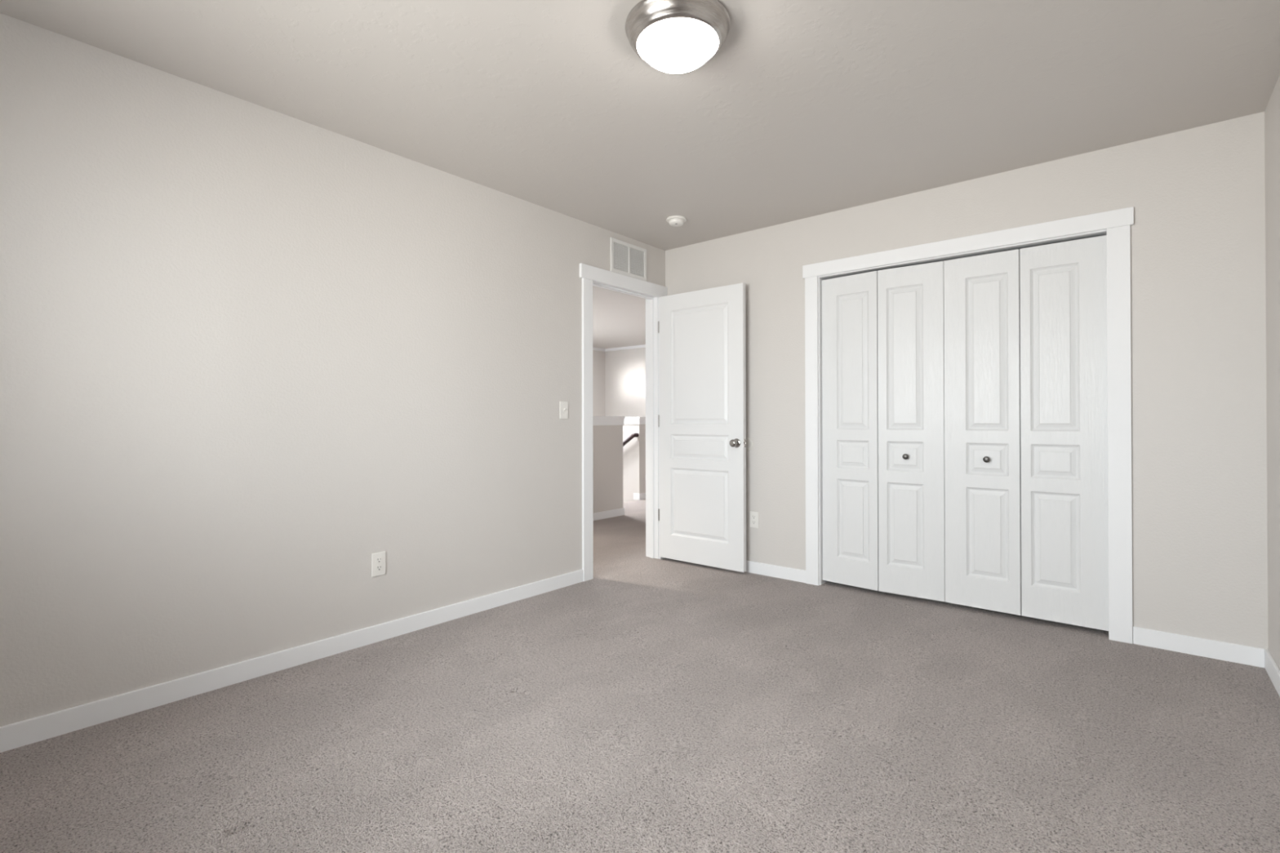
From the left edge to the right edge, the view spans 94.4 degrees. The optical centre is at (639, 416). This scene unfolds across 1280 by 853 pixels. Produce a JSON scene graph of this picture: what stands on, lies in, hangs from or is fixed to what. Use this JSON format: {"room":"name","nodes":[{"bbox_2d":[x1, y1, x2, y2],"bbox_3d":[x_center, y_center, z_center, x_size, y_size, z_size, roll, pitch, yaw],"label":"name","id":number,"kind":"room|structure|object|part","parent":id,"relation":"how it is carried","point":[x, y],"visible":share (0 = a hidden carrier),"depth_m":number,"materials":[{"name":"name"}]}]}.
{"room":"empty bedroom","nodes":[
{"label":"empty bedroom","id":0,"kind":"room"},
{"bbox_2d":[0,13,665,726],"bbox_3d":[-1.337,-0.089,2.973,0.115,2.490,4.665,0,0,40],"label":"wall","id":1,"kind":"structure","parent":0,"point":[251,354],"depth_m":2.49,"materials":[{"name":"grey paint"}]},
{"bbox_2d":[0,569,582,752],"bbox_3d":[-1.548,1.069,2.614,0.012,0.092,3.619,0,0,40],"label":"baseboard","id":2,"kind":"structure","parent":1,"relation":"attached to","point":[23,733],"depth_m":2.47,"materials":[{"name":"white paint"}]},
{"bbox_2d":[371,551,386,577],"bbox_3d":[-1.290,0.727,2.929,0.007,0.115,0.070,0,0,40],"label":"electrical outlet","id":3,"kind":"object","parent":1,"relation":"attached to","point":[378,559],"visible":1,"depth_m":2.93,"materials":[{"name":"white plastic"}]},
{"bbox_2d":[375,564,382,571],"bbox_3d":[-1.288,0.747,2.928,0.002,0.027,0.034,0,0,40],"label":"socket","id":4,"kind":"object","parent":3,"relation":"attached to","point":[378,567],"depth_m":2.93,"materials":[{"name":"grey plastic"}]},
{"bbox_2d":[375,557,382,563],"bbox_3d":[-1.288,0.708,2.928,0.002,0.027,0.034,0,0,40],"label":"socket","id":5,"kind":"object","parent":3,"relation":"attached to","point":[378,560],"depth_m":2.93,"materials":[{"name":"grey plastic"}]},
{"bbox_2d":[560,401,568,418],"bbox_3d":[-0.492,-0.045,3.877,0.022,0.115,0.070,0,0,40],"label":"light switch","id":6,"kind":"object","parent":1,"relation":"attached to","point":[563,405],"visible":1,"depth_m":3.88,"materials":[{"name":"white plastic"}]},
{"bbox_2d":[579,262,666,582],"bbox_3d":[-0.138,0.043,4.403,0.154,2.156,0.973,0,0,40],"label":"door frame","id":7,"kind":"structure","parent":1,"relation":"attached to","point":[591,276],"depth_m":4.39,"materials":[{"name":"white paint"}]},
{"bbox_3d":[-0.358,0.090,4.039,0.018,2.060,0.090,0,0,40],"label":"casing","id":8,"kind":"part","parent":7,"relation":"part of","materials":[{"name":"white paint"}]},
{"bbox_3d":[-0.096,-0.987,4.357,0.021,0.096,0.952,0,0,40],"label":"head casing","id":9,"kind":"part","parent":7,"relation":"part of","materials":[{"name":"white paint"}]},
{"bbox_3d":[0.079,0.088,4.768,0.018,2.070,0.088,0,0,40],"label":"casing","id":10,"kind":"part","parent":7,"relation":"part of","materials":[{"name":"white paint"}]},
{"bbox_3d":[0.181,0.092,4.683,0.018,2.060,0.088,0,0,40],"label":"casing","id":11,"kind":"part","parent":7,"relation":"part of","materials":[{"name":"white paint"}]},
{"bbox_2d":[657,283,746,572],"bbox_3d":[0.447,0.075,4.406,0.769,2.029,0.162,0,0,40],"label":"door","id":12,"kind":"structure","parent":7,"relation":"attached to","point":[702,417],"depth_m":4.37,"materials":[{"name":"white paint"}]},
{"bbox_3d":[0.662,0.184,4.162,0.065,0.065,0.064,0,0,40],"label":"knob","id":13,"kind":"part","parent":12,"relation":"part of","materials":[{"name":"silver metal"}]},
{"bbox_2d":[610,237,646,280],"bbox_3d":[-0.080,-1.161,4.386,0.009,0.244,0.400,0,0,40],"label":"air vent","id":14,"kind":"object","parent":1,"relation":"in","point":[628,260],"visible":1,"depth_m":4.38,"materials":[{"name":"white metal"}]},
{"bbox_2d":[592,350,604,416],"bbox_3d":[-2.853,0.717,8.780,0.100,4.040,6.700,0,0,40],"label":"wall","id":15,"kind":"structure","parent":0,"point":[598,357],"depth_m":11.19,"materials":[{"name":"grey paint"}]},
{"bbox_2d":[592,425,622,513],"bbox_3d":[-2.578,1.411,6.484,3.262,2.630,3.535,0,0,40],"label":"wall","id":16,"kind":"structure","parent":0,"point":[607,440],"depth_m":6.60,"materials":[{"name":"grey paint"}]},
{"bbox_2d":[592,507,624,520],"bbox_3d":[-1.319,1.080,5.440,0.012,0.087,3.547,0,0,40],"label":"baseboard","id":17,"kind":"structure","parent":16,"relation":"attached to","point":[619,512],"depth_m":6.59,"materials":[{"name":"white paint"}]},
{"bbox_2d":[592,416,625,425],"bbox_3d":[-2.568,0.046,6.492,3.280,0.100,3.553,0,0,40],"label":"wall cap","id":18,"kind":"object","parent":16,"relation":"on","point":[597,420],"visible":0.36,"depth_m":6.60,"materials":[{"name":"white paint"}]},
{"bbox_2d":[604,347,645,417],"bbox_3d":[1.164,0.716,9.852,4.885,4.040,0.100,0,0,40],"label":"wall","id":19,"kind":"structure","parent":0,"point":[624,369],"depth_m":11.00,"materials":[{"name":"grey paint"}]},
{"bbox_2d":[592,344,645,351],"bbox_3d":[-0.983,-1.291,7.222,4.785,0.045,6.700,0,0,40],"label":"trim","id":20,"kind":"structure","parent":19,"relation":"attached to","point":[642,345],"depth_m":11.02,"materials":[{"name":"white paint"}]},
{"bbox_2d":[622,424,645,502],"bbox_3d":[-0.953,1.420,8.961,2.575,2.630,0.130,0,0,40],"label":"wall","id":21,"kind":"structure","parent":0,"point":[634,451],"depth_m":8.17,"materials":[{"name":"grey paint"}]},
{"bbox_2d":[622,432,639,446],"bbox_3d":[-0.902,0.961,8.781,2.258,1.474,0.083,0,0,40],"label":"handrail","id":22,"kind":"object","parent":21,"relation":"attached to","point":[631,437],"visible":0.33,"depth_m":8.10,"materials":[{"name":"brown wood"}]},
{"bbox_2d":[624,417,645,424],"bbox_3d":[-0.948,0.055,8.962,2.593,0.100,0.166,0,0,40],"label":"wall cap","id":23,"kind":"object","parent":21,"relation":"on","point":[628,420],"visible":0.21,"depth_m":8.15,"materials":[{"name":"white paint"}]},
{"bbox_2d":[633,493,645,500],"bbox_3d":[0.000,1.089,8.165,0.112,0.090,0.154,0,0,40],"label":"baseboard","id":24,"kind":"structure","parent":21,"relation":"attached to","point":[637,496],"depth_m":8.11,"materials":[{"name":"white paint"}]},
{"bbox_2d":[0,498,1279,852],"bbox_3d":[-0.374,1.174,5.172,8.329,0.124,9.050,0,0,40],"label":"floor","id":25,"kind":"structure","parent":0,"point":[651,705],"depth_m":2.00,"materials":[{"name":"carpet"}]},
{"bbox_2d":[0,0,1279,348],"bbox_3d":[-0.422,-1.374,5.211,8.429,0.100,9.265,0,0,40],"label":"ceiling","id":26,"kind":"structure","parent":0,"point":[805,108],"depth_m":2.40,"materials":[{"name":"grey paint"}]},
{"bbox_2d":[666,215,686,226],"bbox_3d":[0.245,-1.310,3.985,0.136,0.044,0.136,0,0,40],"label":"smoke detector","id":27,"kind":"object","parent":26,"relation":"attached to","point":[673,220],"visible":1,"depth_m":3.95,"materials":[{"name":"white plastic"}]},
{"bbox_2d":[625,0,730,73],"bbox_3d":[0.129,-1.275,2.034,0.359,0.132,0.359,0,0,40],"label":"ceiling light","id":28,"kind":"object","parent":26,"relation":"attached to","point":[670,36],"visible":1,"depth_m":1.95,"materials":[{"name":"white glass"}]},
{"bbox_2d":[665,111,1268,649],"bbox_3d":[1.511,-0.090,3.706,3.544,2.490,0.115,0,0,40],"label":"wall","id":29,"kind":"structure","parent":0,"point":[1197,195],"depth_m":2.83,"materials":[{"name":"grey paint"}]},
{"bbox_2d":[746,437,752,450],"bbox_3d":[0.766,0.194,4.250,0.096,0.096,0.006,0,0,40],"label":"bumper cover","id":30,"kind":"object","parent":29,"relation":"attached to","point":[748,442],"visible":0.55,"depth_m":4.24,"materials":[{"name":"white plastic"}]},
{"bbox_2d":[749,511,758,528],"bbox_3d":[0.810,0.730,4.210,0.070,0.115,0.007,0,0,40],"label":"electrical outlet","id":31,"kind":"object","parent":29,"relation":"attached to","point":[753,516],"visible":1,"depth_m":4.21,"materials":[{"name":"white plastic"}]},
{"bbox_2d":[745,560,805,582],"bbox_3d":[0.663,1.074,4.329,1.164,0.092,0.012,0,0,40],"label":"baseboard","id":32,"kind":"structure","parent":29,"relation":"attached to","point":[768,570],"depth_m":4.09,"materials":[{"name":"white paint"}]},
{"bbox_2d":[821,261,945,601],"bbox_3d":[1.485,0.085,3.687,0.736,1.985,0.077,0,0,40],"label":"door","id":33,"kind":"structure","parent":29,"relation":"in","point":[883,362],"depth_m":3.65,"materials":[{"name":"white paint"}]},
{"bbox_3d":[1.597,0.238,3.563,0.034,0.034,0.031,0,0,36],"label":"knob","id":34,"kind":"part","parent":33,"relation":"part of","materials":[{"name":"silver metal"}]},
{"bbox_2d":[802,206,1133,644],"bbox_3d":[1.784,0.049,3.464,1.701,2.130,0.136,0,0,40],"label":"closet frame","id":35,"kind":"object","parent":29,"relation":"attached to","point":[1116,224],"visible":0.95,"depth_m":2.99,"materials":[{"name":"white paint"}]},
{"bbox_3d":[1.140,0.095,3.930,0.087,2.044,0.018,0,0,40],"label":"casing","id":36,"kind":"part","parent":35,"relation":"part of","materials":[{"name":"white paint"}]},
{"bbox_3d":[1.745,-0.974,3.425,1.701,0.086,0.021,0,0,40],"label":"head casing","id":37,"kind":"part","parent":35,"relation":"part of","materials":[{"name":"white paint"}]},
{"bbox_3d":[2.355,0.088,2.912,0.091,2.044,0.018,0,0,40],"label":"casing","id":38,"kind":"part","parent":35,"relation":"part of","materials":[{"name":"white paint"}]},
{"bbox_2d":[943,235,1108,631],"bbox_3d":[2.059,0.081,3.212,0.748,1.985,0.065,0,0,40],"label":"door","id":39,"kind":"structure","parent":29,"relation":"in","point":[1026,387],"depth_m":3.18,"materials":[{"name":"white paint"}]},
{"bbox_3d":[1.929,0.236,3.298,0.034,0.034,0.031,0,0,40],"label":"knob","id":40,"kind":"part","parent":39,"relation":"part of","materials":[{"name":"silver metal"}]},
{"bbox_2d":[1133,626,1264,667],"bbox_3d":[2.564,1.062,2.738,0.443,0.092,0.012,0,0,40],"label":"baseboard","id":41,"kind":"structure","parent":29,"relation":"attached to","point":[1213,649],"depth_m":2.72,"materials":[{"name":"white paint"}]},
{"bbox_2d":[1264,75,1279,670],"bbox_3d":[1.292,-0.104,0.773,0.115,2.490,4.665,0,0,40],"label":"wall","id":42,"kind":"structure","parent":0,"point":[1272,112],"depth_m":2.46,"materials":[{"name":"grey paint"}]},
{"bbox_2d":[1264,648,1279,697],"bbox_3d":[1.282,1.055,0.852,0.012,0.092,4.550,0,0,40],"label":"baseboard","id":43,"kind":"structure","parent":42,"relation":"attached to","point":[1271,668],"depth_m":2.45,"materials":[{"name":"white paint"}]}
]}

